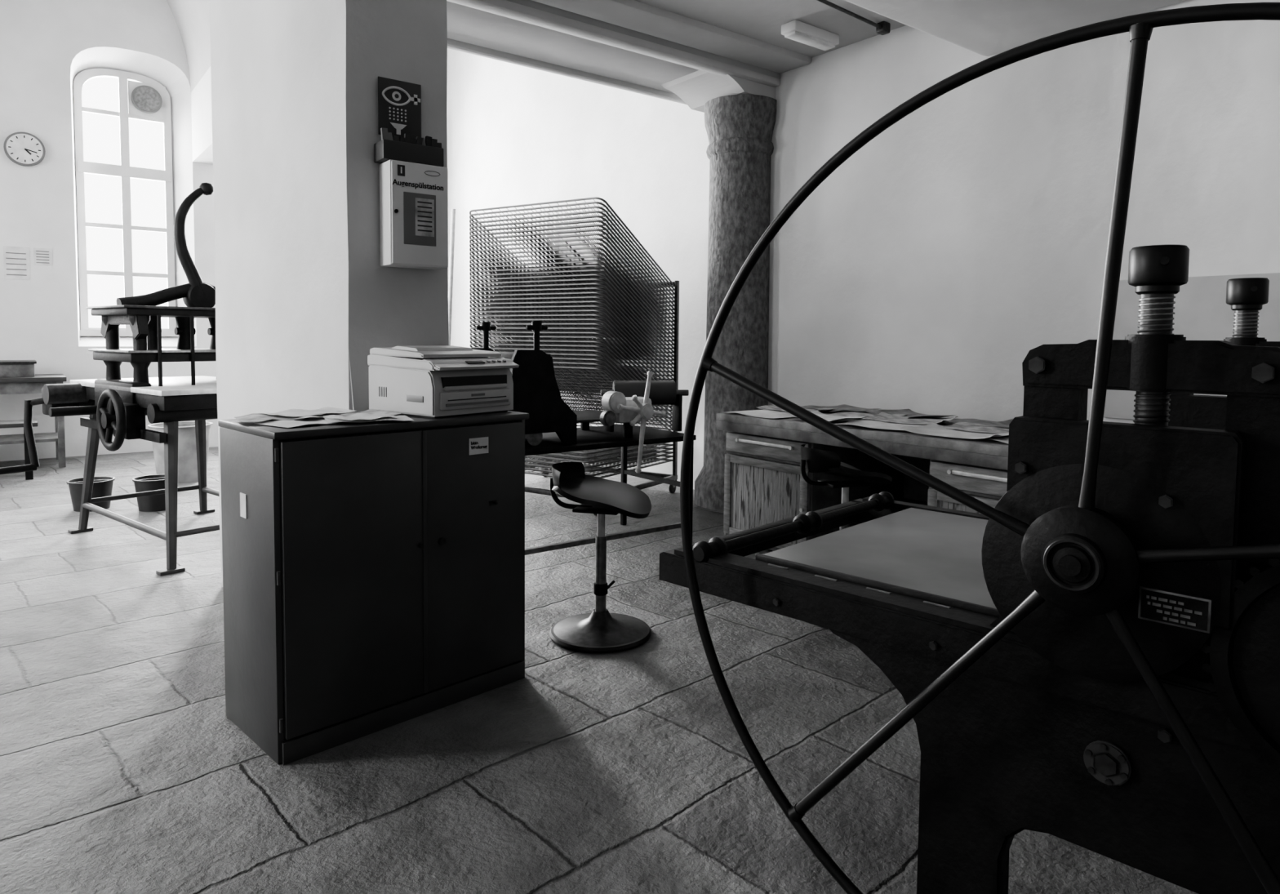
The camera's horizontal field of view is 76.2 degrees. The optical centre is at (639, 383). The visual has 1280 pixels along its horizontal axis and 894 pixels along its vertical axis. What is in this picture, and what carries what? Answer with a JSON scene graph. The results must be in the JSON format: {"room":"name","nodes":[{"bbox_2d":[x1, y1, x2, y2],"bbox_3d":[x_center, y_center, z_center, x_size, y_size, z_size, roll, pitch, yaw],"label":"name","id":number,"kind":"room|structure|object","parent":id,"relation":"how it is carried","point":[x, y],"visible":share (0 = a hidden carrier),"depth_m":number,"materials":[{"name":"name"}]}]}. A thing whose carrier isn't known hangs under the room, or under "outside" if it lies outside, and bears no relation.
{"room":"print shop","nodes":[
{"label":"print shop","id":0,"kind":"room"},
{"bbox_2d":[0,0,218,461],"bbox_3d":[-6.395,-2.766,9.655,8.500,7.200,0.360,-2,4,-37],"label":"wall","id":1,"kind":"structure","parent":0,"point":[45,44],"depth_m":9.32,"materials":[{"name":"white paint"}]},
{"bbox_2d":[3,245,30,279],"bbox_3d":[-6.943,-1.346,9.095,0.230,0.360,0.007,-2,4,-37],"label":"notice","id":2,"kind":"object","parent":1,"relation":"attached to","point":[16,259],"visible":1,"depth_m":9.09,"materials":[{"name":"paper"}]},
{"bbox_2d":[3,131,45,166],"bbox_3d":[-6.832,-2.606,9.064,0.370,0.370,0.062,-2,4,-37],"label":"wall clock","id":3,"kind":"object","parent":1,"relation":"attached to","point":[23,148],"visible":1,"depth_m":9.05,"materials":[{"name":"plastic"}]},
{"bbox_2d":[33,247,53,265],"bbox_3d":[-6.751,-1.438,9.235,0.170,0.190,0.007,-2,4,-37],"label":"notice","id":4,"kind":"object","parent":1,"relation":"attached to","point":[42,256],"visible":1,"depth_m":9.23,"materials":[{"name":"paper"}]},
{"bbox_2d":[77,160,170,182],"bbox_3d":[-6.266,-2.581,9.939,0.960,0.130,0.065,-2,4,-37],"label":"transom","id":5,"kind":"object","parent":1,"relation":"attached to","point":[89,167],"visible":1,"depth_m":9.90,"materials":[{"name":"paint"}]},
{"bbox_2d":[72,67,176,330],"bbox_3d":[-6.277,-2.192,9.972,1.000,3.180,0.060,-2,4,-37],"label":"frame","id":6,"kind":"object","parent":1,"relation":"attached to","point":[82,77],"visible":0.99,"depth_m":9.74,"materials":[{"name":"paint"}]},
{"bbox_2d":[81,106,164,123],"bbox_3d":[-6.267,-3.261,9.910,0.960,0.048,0.040,-2,4,-37],"label":"muntin","id":7,"kind":"object","parent":6,"relation":"attached to","point":[84,108],"visible":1,"depth_m":9.85,"materials":[{"name":"paint"}]},
{"bbox_2d":[85,222,166,232],"bbox_3d":[-6.279,-1.913,9.988,0.960,0.048,0.040,-2,4,-37],"label":"muntin","id":8,"kind":"object","parent":6,"relation":"attached to","point":[87,224],"visible":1,"depth_m":9.94,"materials":[{"name":"paint"}]},
{"bbox_2d":[87,270,167,278],"bbox_3d":[-6.284,-1.344,10.021,0.960,0.048,0.040,-2,4,-37],"label":"muntin","id":9,"kind":"object","parent":6,"relation":"attached to","point":[89,272],"visible":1,"depth_m":9.97,"materials":[{"name":"paint"}]},
{"bbox_2d":[118,72,166,330],"bbox_3d":[-6.110,-2.183,10.088,0.495,3.150,0.060,-2,4,-37],"label":"mullion","id":10,"kind":"object","parent":6,"relation":"attached to","point":[131,85],"depth_m":9.94,"materials":[{"name":"paint"}]},
{"bbox_2d":[130,84,162,113],"bbox_3d":[-6.044,-3.484,10.003,0.330,0.330,0.040,-2,4,-37],"label":"fan ring","id":11,"kind":"object","parent":10,"relation":"attached to","point":[135,105],"visible":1,"depth_m":9.98,"materials":[{"name":"grey plastic"}]},
{"bbox_2d":[133,86,159,111],"bbox_3d":[-6.029,-3.483,9.983,0.280,0.280,0.010,-2,4,-37],"label":"fan grille","id":12,"kind":"object","parent":11,"relation":"in","point":[147,99],"depth_m":9.98,"materials":[{"name":"grey metal"}]},
{"bbox_2d":[80,329,178,336],"bbox_3d":[-6.272,-0.619,10.039,1.040,0.070,0.120,-2,4,-37],"label":"sill","id":13,"kind":"structure","parent":1,"relation":"attached to","point":[82,332],"depth_m":9.93,"materials":[{"name":"paint"}]},
{"bbox_2d":[166,0,210,92],"bbox_3d":[-3.179,-4.387,2.644,5.200,2.500,14.500,-2,4,-37],"label":"vault","id":14,"kind":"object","parent":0,"point":[192,17],"visible":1,"depth_m":9.44,"materials":[{"name":"paint"}]},
{"bbox_2d":[191,66,213,164],"bbox_3d":[-1.000,-3.696,4.356,0.300,2.640,14.500,-2,4,-37],"label":"wall","id":15,"kind":"structure","parent":0,"point":[201,95],"depth_m":9.56,"materials":[{"name":"white paint"}]},
{"bbox_2d":[0,446,1197,893],"bbox_3d":[-2.118,1.249,4.070,9.300,0.100,15.300,-2,4,-37],"label":"floor","id":16,"kind":"structure","parent":0,"point":[124,769],"depth_m":2.83,"materials":[{"name":"stone"}]},
{"bbox_2d":[0,418,37,479],"bbox_3d":[-6.577,0.668,7.744,1.400,0.560,0.400,-2,4,-37],"label":"bench","id":17,"kind":"object","parent":16,"relation":"on","point":[15,423],"visible":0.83,"depth_m":7.97,"materials":[{"name":"black metal"}]},
{"bbox_2d":[0,373,66,467],"bbox_3d":[-6.995,0.413,8.543,1.620,0.970,0.800,-2,4,-37],"label":"work table","id":18,"kind":"object","parent":16,"relation":"on","point":[8,385],"visible":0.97,"depth_m":8.63,"materials":[{"name":"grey wood"}]},
{"bbox_2d":[0,360,36,377],"bbox_3d":[-6.998,-0.153,8.504,1.140,0.165,0.600,-2,4,-37],"label":"storage box","id":19,"kind":"object","parent":18,"relation":"on","point":[8,368],"visible":1,"depth_m":8.54,"materials":[{"name":"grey wood"}]},
{"bbox_2d":[0,431,57,444],"bbox_3d":[-6.997,0.603,8.554,1.500,0.030,0.680,-2,4,-37],"label":"shelf","id":20,"kind":"object","parent":18,"relation":"attached to","point":[41,437],"depth_m":8.72,"materials":[{"name":"grey wood"}]},
{"bbox_2d":[66,475,115,511],"bbox_3d":[-4.502,0.907,6.700,0.333,0.240,0.333,-2,4,-37],"label":"bucket","id":21,"kind":"object","parent":16,"relation":"on","point":[102,485],"visible":0.75,"depth_m":6.62,"materials":[{"name":"plastic"}]},
{"bbox_2d":[0,182,219,576],"bbox_3d":[-3.406,-0.141,5.451,1.705,2.495,1.681,3,4,39],"label":"press","id":22,"kind":"object","parent":16,"relation":"on","point":[115,405],"visible":0.77,"depth_m":5.37,"materials":[{"name":"paint"}]},
{"bbox_2d":[132,474,165,511],"bbox_3d":[-3.986,0.900,6.716,0.322,0.260,0.322,-2,4,-37],"label":"bucket","id":23,"kind":"object","parent":16,"relation":"on","point":[154,503],"visible":0.63,"depth_m":6.60,"materials":[{"name":"plastic"}]},
{"bbox_2d":[147,421,213,483],"bbox_3d":[-4.524,0.673,8.055,0.562,0.550,0.562,-2,4,-37],"label":"waste bin","id":24,"kind":"object","parent":16,"relation":"on","point":[187,450],"visible":0.63,"depth_m":7.88,"materials":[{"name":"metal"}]},
{"bbox_2d":[208,0,448,586],"bbox_3d":[-1.670,-1.258,4.183,0.697,4.900,1.718,-2,4,-37],"label":"pier","id":25,"kind":"object","parent":16,"relation":"on","point":[304,294],"visible":0.66,"depth_m":3.73,"materials":[{"name":"paint"}]},
{"bbox_2d":[377,75,421,138],"bbox_3d":[-1.046,-1.199,3.563,0.193,0.245,0.012,-2,4,-37],"label":"sign","id":26,"kind":"object","parent":25,"relation":"attached to","point":[399,102],"visible":0.98,"depth_m":3.56,"materials":[{"name":"plastic"}]},
{"bbox_2d":[390,122,406,134],"bbox_3d":[-1.053,-1.111,3.561,0.075,0.046,0.003,-2,4,-37],"label":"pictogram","id":27,"kind":"object","parent":26,"relation":"in","point":[396,128],"depth_m":3.56,"materials":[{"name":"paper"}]},
{"bbox_2d":[379,159,448,269],"bbox_3d":[-0.982,-0.730,3.560,0.262,0.440,0.143,-2,4,-37],"label":"station","id":28,"kind":"object","parent":25,"relation":"attached to","point":[414,197],"visible":1,"depth_m":3.50,"materials":[{"name":"white metal"}]},
{"bbox_2d":[373,127,444,166],"bbox_3d":[-1.000,-1.018,3.542,0.273,0.132,0.117,-2,4,-37],"label":"box","id":29,"kind":"object","parent":28,"relation":"on","point":[428,151],"visible":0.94,"depth_m":3.49,"materials":[{"name":"plastic"}]},
{"bbox_2d":[217,410,528,764],"bbox_3d":[-1.013,0.692,3.243,0.544,1.128,1.043,4,5,45],"label":"base cabinet","id":30,"kind":"object","parent":16,"relation":"on","point":[374,571],"visible":0.99,"depth_m":2.96,"materials":[{"name":"metal"}]},
{"bbox_2d":[234,413,319,422],"bbox_3d":[-1.335,0.119,3.003,0.260,0.012,0.200,-2,4,-35],"label":"paper sheet","id":31,"kind":"object","parent":30,"relation":"on","point":[254,416],"visible":0.91,"depth_m":2.98,"materials":[{"name":"white paper"}]},
{"bbox_2d":[254,414,339,427],"bbox_3d":[-1.194,0.133,2.948,0.210,0.012,0.300,3,4,35],"label":"paper sheet","id":32,"kind":"object","parent":30,"relation":"on","point":[280,423],"visible":0.79,"depth_m":2.90,"materials":[{"name":"white paper"}]},
{"bbox_2d":[257,406,355,416],"bbox_3d":[-1.273,0.107,3.123,0.200,0.012,0.300,3,4,35],"label":"paper sheet","id":33,"kind":"object","parent":30,"relation":"on","point":[291,412],"visible":1,"depth_m":3.13,"materials":[{"name":"white paper"}]},
{"bbox_2d":[315,408,401,418],"bbox_3d":[-1.103,0.116,3.139,0.210,0.012,0.297,3,4,40],"label":"paper sheet","id":34,"kind":"object","parent":30,"relation":"on","point":[370,411],"visible":0.56,"depth_m":3.20,"materials":[{"name":"white paper"}]},
{"bbox_2d":[322,413,413,422],"bbox_3d":[-1.010,0.126,3.034,0.300,0.012,0.210,-1,4,-25],"label":"paper sheet","id":35,"kind":"object","parent":30,"relation":"on","point":[404,417],"visible":0.68,"depth_m":2.99,"materials":[{"name":"white paper"}]},
{"bbox_2d":[325,413,398,420],"bbox_3d":[-1.017,0.119,2.998,0.150,0.012,0.210,3,4,35],"label":"paper sheet","id":36,"kind":"object","parent":35,"relation":"on","point":[357,415],"visible":1,"depth_m":2.99,"materials":[{"name":"white paper"}]},
{"bbox_2d":[367,345,519,417],"bbox_3d":[-0.815,-0.019,3.407,0.449,0.276,0.438,3,4,37],"label":"printer","id":37,"kind":"object","parent":30,"relation":"on","point":[429,381],"visible":1,"depth_m":3.27,"materials":[{"name":"plastic"}]},
{"bbox_2d":[448,208,456,345],"bbox_3d":[-1.799,-0.322,7.662,0.152,2.612,0.040,1,3,0],"label":"leaning pole","id":38,"kind":"object","parent":16,"relation":"on","point":[453,211],"visible":0.34,"depth_m":7.61,"materials":[{"name":"metal"}]},
{"bbox_2d":[469,196,679,515],"bbox_3d":[-0.662,-0.267,7.422,1.560,2.567,1.369,3,4,33],"label":"drying rack","id":39,"kind":"object","parent":16,"relation":"on","point":[595,316],"visible":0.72,"depth_m":7.03,"materials":[{"name":"metal"}]},
{"bbox_2d":[469,331,647,399],"bbox_3d":[-0.625,-0.147,7.488,1.497,0.015,1.345,3,-25,33],"label":"tray","id":40,"kind":"object","parent":39,"relation":"on","point":[480,335],"depth_m":7.01,"materials":[{"name":"metal"}]},
{"bbox_2d":[469,327,655,395],"bbox_3d":[-0.625,-0.182,7.486,1.497,0.015,1.345,3,-25,33],"label":"tray","id":41,"kind":"object","parent":39,"relation":"on","point":[476,332],"depth_m":7.02,"materials":[{"name":"metal"}]},
{"bbox_2d":[469,322,659,380],"bbox_3d":[-0.625,-0.218,7.484,1.497,0.015,1.345,3,-25,33],"label":"tray","id":42,"kind":"object","parent":39,"relation":"on","point":[474,325],"depth_m":7.02,"materials":[{"name":"metal"}]},
{"bbox_2d":[469,318,663,380],"bbox_3d":[-0.625,-0.254,7.482,1.497,0.015,1.345,3,-25,33],"label":"tray","id":43,"kind":"object","parent":39,"relation":"on","point":[476,322],"depth_m":7.02,"materials":[{"name":"metal"}]},
{"bbox_2d":[469,313,667,380],"bbox_3d":[-0.624,-0.290,7.479,1.497,0.015,1.345,3,-25,33],"label":"tray","id":44,"kind":"object","parent":39,"relation":"on","point":[601,317],"depth_m":7.06,"materials":[{"name":"metal"}]},
{"bbox_2d":[469,309,671,380],"bbox_3d":[-0.624,-0.326,7.478,1.497,0.015,1.345,3,-25,33],"label":"tray","id":45,"kind":"object","parent":39,"relation":"on","point":[667,378],"depth_m":7.08,"materials":[{"name":"metal"}]},
{"bbox_2d":[469,334,671,407],"bbox_3d":[-0.626,-0.111,7.490,1.497,0.015,1.345,3,-25,33],"label":"tray","id":46,"kind":"object","parent":39,"relation":"on","point":[491,340],"depth_m":7.01,"materials":[{"name":"metal"}]},
{"bbox_2d":[469,338,671,410],"bbox_3d":[-0.626,-0.075,7.492,1.497,0.015,1.345,3,-25,33],"label":"tray","id":47,"kind":"object","parent":39,"relation":"on","point":[494,344],"depth_m":7.01,"materials":[{"name":"metal"}]},
{"bbox_2d":[469,342,671,414],"bbox_3d":[-0.626,-0.039,7.494,1.497,0.015,1.345,3,-25,33],"label":"tray","id":48,"kind":"object","parent":39,"relation":"on","point":[496,348],"depth_m":7.01,"materials":[{"name":"metal"}]},
{"bbox_2d":[469,278,673,356],"bbox_3d":[-0.622,-0.578,7.463,1.497,0.015,1.345,3,-25,33],"label":"tray","id":49,"kind":"object","parent":39,"relation":"on","point":[473,284],"depth_m":7.10,"materials":[{"name":"metal"}]},
{"bbox_2d":[469,282,673,360],"bbox_3d":[-0.622,-0.542,7.465,1.497,0.015,1.345,3,-25,33],"label":"tray","id":50,"kind":"object","parent":39,"relation":"on","point":[598,284],"depth_m":7.10,"materials":[{"name":"metal"}]},
{"bbox_2d":[469,287,673,364],"bbox_3d":[-0.622,-0.506,7.467,1.497,0.015,1.345,3,-25,33],"label":"tray","id":51,"kind":"object","parent":39,"relation":"on","point":[473,292],"depth_m":7.11,"materials":[{"name":"metal"}]},
{"bbox_2d":[469,291,673,368],"bbox_3d":[-0.623,-0.470,7.469,1.497,0.015,1.345,3,-25,33],"label":"tray","id":52,"kind":"object","parent":39,"relation":"on","point":[598,293],"depth_m":7.10,"materials":[{"name":"metal"}]},
{"bbox_2d":[469,296,673,372],"bbox_3d":[-0.623,-0.434,7.471,1.497,0.015,1.345,3,-25,33],"label":"tray","id":53,"kind":"object","parent":39,"relation":"on","point":[474,303],"depth_m":7.10,"materials":[{"name":"metal"}]},
{"bbox_2d":[469,300,673,376],"bbox_3d":[-0.623,-0.398,7.473,1.497,0.015,1.345,3,-25,33],"label":"tray","id":54,"kind":"object","parent":39,"relation":"on","point":[474,307],"depth_m":7.09,"materials":[{"name":"metal"}]},
{"bbox_2d":[469,305,673,380],"bbox_3d":[-0.624,-0.362,7.475,1.497,0.015,1.345,3,-25,33],"label":"tray","id":55,"kind":"object","parent":39,"relation":"on","point":[601,308],"depth_m":7.10,"materials":[{"name":"metal"}]},
{"bbox_2d":[471,346,671,418],"bbox_3d":[-0.627,-0.003,7.496,1.497,0.015,1.345,3,-25,33],"label":"tray","id":56,"kind":"object","parent":39,"relation":"on","point":[570,353],"depth_m":7.00,"materials":[{"name":"metal"}]},
{"bbox_2d":[469,196,674,287],"bbox_3d":[-0.616,-1.225,7.426,1.497,0.015,1.345,3,-25,33],"label":"tray","id":57,"kind":"object","parent":39,"relation":"on","point":[670,283],"depth_m":7.07,"materials":[{"name":"metal"}]},
{"bbox_2d":[469,201,674,290],"bbox_3d":[-0.616,-1.189,7.428,1.497,0.015,1.345,3,-25,33],"label":"tray","id":58,"kind":"object","parent":39,"relation":"on","point":[477,218],"depth_m":7.08,"materials":[{"name":"metal"}]},
{"bbox_2d":[469,205,674,294],"bbox_3d":[-0.617,-1.153,7.430,1.497,0.015,1.345,3,-25,33],"label":"tray","id":59,"kind":"object","parent":39,"relation":"on","point":[550,206],"depth_m":7.07,"materials":[{"name":"metal"}]},
{"bbox_2d":[469,210,674,298],"bbox_3d":[-0.617,-1.117,7.432,1.497,0.015,1.345,3,-25,33],"label":"tray","id":60,"kind":"object","parent":39,"relation":"on","point":[477,226],"depth_m":7.07,"materials":[{"name":"metal"}]},
{"bbox_2d":[469,214,674,302],"bbox_3d":[-0.617,-1.081,7.434,1.497,0.015,1.345,3,-25,33],"label":"tray","id":61,"kind":"object","parent":39,"relation":"on","point":[477,230],"depth_m":7.07,"materials":[{"name":"metal"}]},
{"bbox_2d":[469,219,674,306],"bbox_3d":[-0.618,-1.045,7.436,1.497,0.015,1.345,3,-25,33],"label":"tray","id":62,"kind":"object","parent":39,"relation":"on","point":[477,234],"depth_m":7.07,"materials":[{"name":"metal"}]},
{"bbox_2d":[469,223,674,310],"bbox_3d":[-0.618,-1.009,7.438,1.497,0.015,1.345,3,-25,33],"label":"tray","id":63,"kind":"object","parent":39,"relation":"on","point":[661,299],"depth_m":7.07,"materials":[{"name":"metal"}]},
{"bbox_2d":[469,228,674,314],"bbox_3d":[-0.618,-0.973,7.440,1.497,0.015,1.345,3,-25,33],"label":"tray","id":64,"kind":"object","parent":39,"relation":"on","point":[477,242],"depth_m":7.07,"materials":[{"name":"metal"}]},
{"bbox_2d":[469,233,674,318],"bbox_3d":[-0.619,-0.937,7.442,1.497,0.015,1.345,3,-25,33],"label":"tray","id":65,"kind":"object","parent":39,"relation":"on","point":[473,246],"depth_m":7.08,"materials":[{"name":"metal"}]},
{"bbox_2d":[469,237,674,321],"bbox_3d":[-0.619,-0.901,7.444,1.497,0.015,1.345,3,-25,33],"label":"tray","id":66,"kind":"object","parent":39,"relation":"on","point":[473,251],"depth_m":7.08,"materials":[{"name":"metal"}]},
{"bbox_2d":[469,242,674,325],"bbox_3d":[-0.619,-0.865,7.446,1.497,0.015,1.345,3,-25,33],"label":"tray","id":67,"kind":"object","parent":39,"relation":"on","point":[477,255],"depth_m":7.08,"materials":[{"name":"metal"}]},
{"bbox_2d":[469,246,674,329],"bbox_3d":[-0.620,-0.829,7.449,1.497,0.015,1.345,3,-25,33],"label":"tray","id":68,"kind":"object","parent":39,"relation":"on","point":[477,259],"depth_m":7.08,"materials":[{"name":"metal"}]},
{"bbox_2d":[469,251,674,333],"bbox_3d":[-0.620,-0.793,7.450,1.497,0.015,1.345,3,-25,33],"label":"tray","id":69,"kind":"object","parent":39,"relation":"on","point":[477,263],"depth_m":7.09,"materials":[{"name":"metal"}]},
{"bbox_2d":[469,255,674,337],"bbox_3d":[-0.620,-0.757,7.453,1.497,0.015,1.345,3,-25,33],"label":"tray","id":70,"kind":"object","parent":39,"relation":"on","point":[477,267],"depth_m":7.09,"materials":[{"name":"metal"}]},
{"bbox_2d":[469,260,674,341],"bbox_3d":[-0.621,-0.722,7.455,1.497,0.015,1.345,3,-25,33],"label":"tray","id":71,"kind":"object","parent":39,"relation":"on","point":[473,271],"depth_m":7.10,"materials":[{"name":"metal"}]},
{"bbox_2d":[469,264,674,345],"bbox_3d":[-0.621,-0.686,7.457,1.497,0.015,1.345,3,-25,33],"label":"tray","id":72,"kind":"object","parent":39,"relation":"on","point":[473,272],"depth_m":7.10,"materials":[{"name":"metal"}]},
{"bbox_2d":[469,269,674,349],"bbox_3d":[-0.621,-0.650,7.459,1.497,0.015,1.345,3,-25,33],"label":"tray","id":73,"kind":"object","parent":39,"relation":"on","point":[473,276],"depth_m":7.10,"materials":[{"name":"metal"}]},
{"bbox_2d":[469,273,674,353],"bbox_3d":[-0.622,-0.614,7.461,1.497,0.015,1.345,3,-25,33],"label":"tray","id":74,"kind":"object","parent":39,"relation":"on","point":[473,283],"depth_m":7.09,"materials":[{"name":"metal"}]},
{"bbox_2d":[511,351,671,422],"bbox_3d":[-0.627,0.033,7.498,1.497,0.015,1.345,3,-25,33],"label":"tray","id":75,"kind":"object","parent":39,"relation":"on","point":[592,358],"depth_m":7.03,"materials":[{"name":"metal"}]},
{"bbox_2d":[524,443,672,462],"bbox_3d":[-0.676,0.572,7.460,1.497,0.015,1.345,3,4,33],"label":"tray","id":76,"kind":"object","parent":39,"relation":"on","point":[647,450],"depth_m":6.88,"materials":[{"name":"metal"}]},
{"bbox_2d":[524,446,672,467],"bbox_3d":[-0.676,0.608,7.462,1.497,0.015,1.345,3,4,33],"label":"tray","id":77,"kind":"object","parent":39,"relation":"on","point":[655,451],"depth_m":6.93,"materials":[{"name":"metal"}]},
{"bbox_2d":[524,449,672,471],"bbox_3d":[-0.676,0.643,7.464,1.497,0.015,1.345,3,4,33],"label":"tray","id":78,"kind":"object","parent":39,"relation":"on","point":[655,455],"depth_m":6.99,"materials":[{"name":"metal"}]},
{"bbox_2d":[524,453,672,475],"bbox_3d":[-0.677,0.679,7.466,1.497,0.015,1.345,3,4,33],"label":"tray","id":79,"kind":"object","parent":39,"relation":"on","point":[665,456],"depth_m":7.00,"materials":[{"name":"metal"}]},
{"bbox_2d":[524,457,672,478],"bbox_3d":[-0.677,0.715,7.468,1.497,0.015,1.345,3,4,33],"label":"tray","id":80,"kind":"object","parent":39,"relation":"on","point":[666,460],"depth_m":7.00,"materials":[{"name":"metal"}]},
{"bbox_2d":[567,445,631,453],"bbox_3d":[-0.675,0.500,7.456,1.497,0.015,1.345,3,4,33],"label":"tray","id":81,"kind":"object","parent":39,"relation":"on","point":[604,450],"depth_m":6.75,"materials":[{"name":"metal"}]},
{"bbox_2d":[543,442,667,458],"bbox_3d":[-0.676,0.536,7.458,1.497,0.015,1.345,3,4,33],"label":"tray","id":82,"kind":"object","parent":39,"relation":"on","point":[616,451],"depth_m":6.83,"materials":[{"name":"metal"}]},
{"bbox_2d":[552,357,671,426],"bbox_3d":[-0.627,0.069,7.500,1.497,0.015,1.345,3,-25,33],"label":"tray","id":83,"kind":"object","parent":39,"relation":"on","point":[555,362],"depth_m":7.11,"materials":[{"name":"metal"}]},
{"bbox_2d":[552,361,671,430],"bbox_3d":[-0.628,0.105,7.502,1.497,0.015,1.345,3,-25,33],"label":"tray","id":84,"kind":"object","parent":39,"relation":"on","point":[573,367],"depth_m":7.16,"materials":[{"name":"metal"}]},
{"bbox_2d":[553,365,671,431],"bbox_3d":[-0.628,0.141,7.504,1.497,0.015,1.345,3,-25,33],"label":"tray","id":85,"kind":"object","parent":39,"relation":"on","point":[575,367],"depth_m":7.20,"materials":[{"name":"metal"}]},
{"bbox_2d":[471,320,696,555],"bbox_3d":[-0.484,0.364,5.434,1.901,1.540,0.930,-2,4,-37],"label":"press","id":86,"kind":"object","parent":16,"relation":"on","point":[551,426],"visible":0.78,"depth_m":5.21,"materials":[{"name":"black metal"}]},
{"bbox_2d":[549,462,651,653],"bbox_3d":[-0.196,0.810,3.956,0.511,0.824,0.504,1,3,15],"label":"chair","id":87,"kind":"object","parent":16,"relation":"on","point":[599,631],"visible":1,"depth_m":3.93,"materials":[{"name":"metal"}]},
{"bbox_2d":[694,93,776,511],"bbox_3d":[0.852,-0.665,7.065,0.720,3.430,0.720,-2,4,-37],"label":"stone column","id":88,"kind":"structure","parent":16,"relation":"on","point":[740,127],"depth_m":6.82,"materials":[{"name":"stone"}]},
{"bbox_2d":[661,70,775,112],"bbox_3d":[0.655,-2.449,6.862,0.700,0.150,0.660,-2,4,-37],"label":"capital","id":89,"kind":"object","parent":88,"relation":"on","point":[696,88],"depth_m":6.73,"materials":[{"name":"paint"}]},
{"bbox_2d":[446,0,780,93],"bbox_3d":[-0.499,-2.798,6.058,3.490,0.620,0.940,-2,4,-37],"label":"ceiling beam","id":90,"kind":"structure","parent":89,"relation":"on","point":[465,24],"depth_m":6.03,"materials":[{"name":"white paint"}]},
{"bbox_2d":[800,444,892,529],"bbox_3d":[1.064,0.767,4.271,0.511,0.894,0.498,-1,3,-17],"label":"chair","id":91,"kind":"object","parent":16,"relation":"on","point":[813,460],"visible":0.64,"depth_m":4.14,"materials":[{"name":"metal"}]},
{"bbox_2d":[715,404,1013,551],"bbox_3d":[2.053,0.698,4.746,1.269,0.935,3.600,-2,4,-37],"label":"workbench","id":92,"kind":"object","parent":16,"relation":"on","point":[764,483],"visible":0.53,"depth_m":5.28,"materials":[{"name":"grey wood"}]},
{"bbox_2d":[893,497,927,504],"bbox_3d":[1.898,0.849,5.277,0.570,0.030,0.840,-2,4,-37],"label":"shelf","id":93,"kind":"object","parent":92,"relation":"attached to","point":[915,500],"depth_m":5.66,"materials":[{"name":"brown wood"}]},
{"bbox_2d":[658,2,1279,893],"bbox_3d":[1.187,0.358,1.873,2.200,1.990,1.303,4,5,44],"label":"press","id":94,"kind":"object","parent":16,"relation":"on","point":[1088,658],"visible":1,"depth_m":1.51,"materials":[{"name":"black paint"}]},
{"bbox_2d":[702,357,717,371],"bbox_3d":[0.173,-0.047,2.001,0.035,0.036,0.022,-3,26,-46],"label":"socket","id":95,"kind":"object","parent":94,"relation":"attached to","point":[710,364],"depth_m":1.99,"materials":[{"name":"black paint"}]},
{"bbox_2d":[787,803,804,822],"bbox_3d":[0.360,0.982,1.870,0.035,0.022,0.036,-3,44,-46],"label":"socket","id":96,"kind":"object","parent":94,"relation":"attached to","point":[795,814],"depth_m":1.86,"materials":[{"name":"black paint"}]},
{"bbox_2d":[1128,22,1153,42],"bbox_3d":[0.824,-0.577,1.344,0.036,0.022,0.035,9,8,43],"label":"socket","id":97,"kind":"object","parent":94,"relation":"attached to","point":[1139,32],"depth_m":1.33,"materials":[{"name":"black paint"}]},
{"bbox_2d":[635,0,906,57],"bbox_3d":[2.337,-2.423,2.761,3.000,0.100,7.790,-2,4,-37],"label":"ceiling","id":98,"kind":"structure","parent":0,"point":[762,20],"depth_m":5.68,"materials":[{"name":"paint"}]},
{"bbox_2d":[447,38,686,104],"bbox_3d":[-0.754,-2.497,6.405,3.490,0.065,0.090,-2,4,-37],"label":"beam","id":99,"kind":"structure","parent":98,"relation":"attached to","point":[453,44],"depth_m":6.45,"materials":[{"name":"paint"}]},
{"bbox_2d":[532,0,811,73],"bbox_3d":[-0.119,-2.551,5.570,3.490,0.090,0.340,-2,4,-37],"label":"ceiling beam","id":100,"kind":"structure","parent":98,"relation":"attached to","point":[633,15],"depth_m":5.84,"materials":[{"name":"paint"}]},
{"bbox_2d":[781,19,839,50],"bbox_3d":[1.236,-2.519,5.916,0.480,0.090,0.140,-2,4,-37],"label":"ceiling light","id":101,"kind":"object","parent":98,"relation":"attached to","point":[796,30],"depth_m":5.85,"materials":[{"name":"white plastic"}]},
{"bbox_2d":[817,0,890,35],"bbox_3d":[0.651,-2.474,4.870,2.881,0.070,0.212,-2,4,-37],"label":"conduit","id":102,"kind":"object","parent":98,"relation":"attached to","point":[882,28],"depth_m":5.63,"materials":[{"name":"black metal"}]},
{"bbox_2d":[446,0,1279,489],"bbox_3d":[1.607,-2.011,6.459,0.300,6.200,14.500,-2,4,-37],"label":"wall","id":103,"kind":"structure","parent":0,"point":[967,237],"depth_m":5.76,"materials":[{"name":"white paint"}]},
{"bbox_2d":[1103,272,1279,419],"bbox_3d":[3.198,-0.163,4.183,0.025,0.800,1.570,-2,4,-37],"label":"board","id":104,"kind":"object","parent":103,"relation":"attached to","point":[1202,311],"visible":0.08,"depth_m":4.40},
{"bbox_2d":[844,0,1185,56],"bbox_3d":[1.640,-2.237,3.684,3.000,0.410,1.880,-2,4,-37],"label":"ceiling beam","id":105,"kind":"structure","parent":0,"point":[987,28],"depth_m":4.62,"materials":[{"name":"white paint"}]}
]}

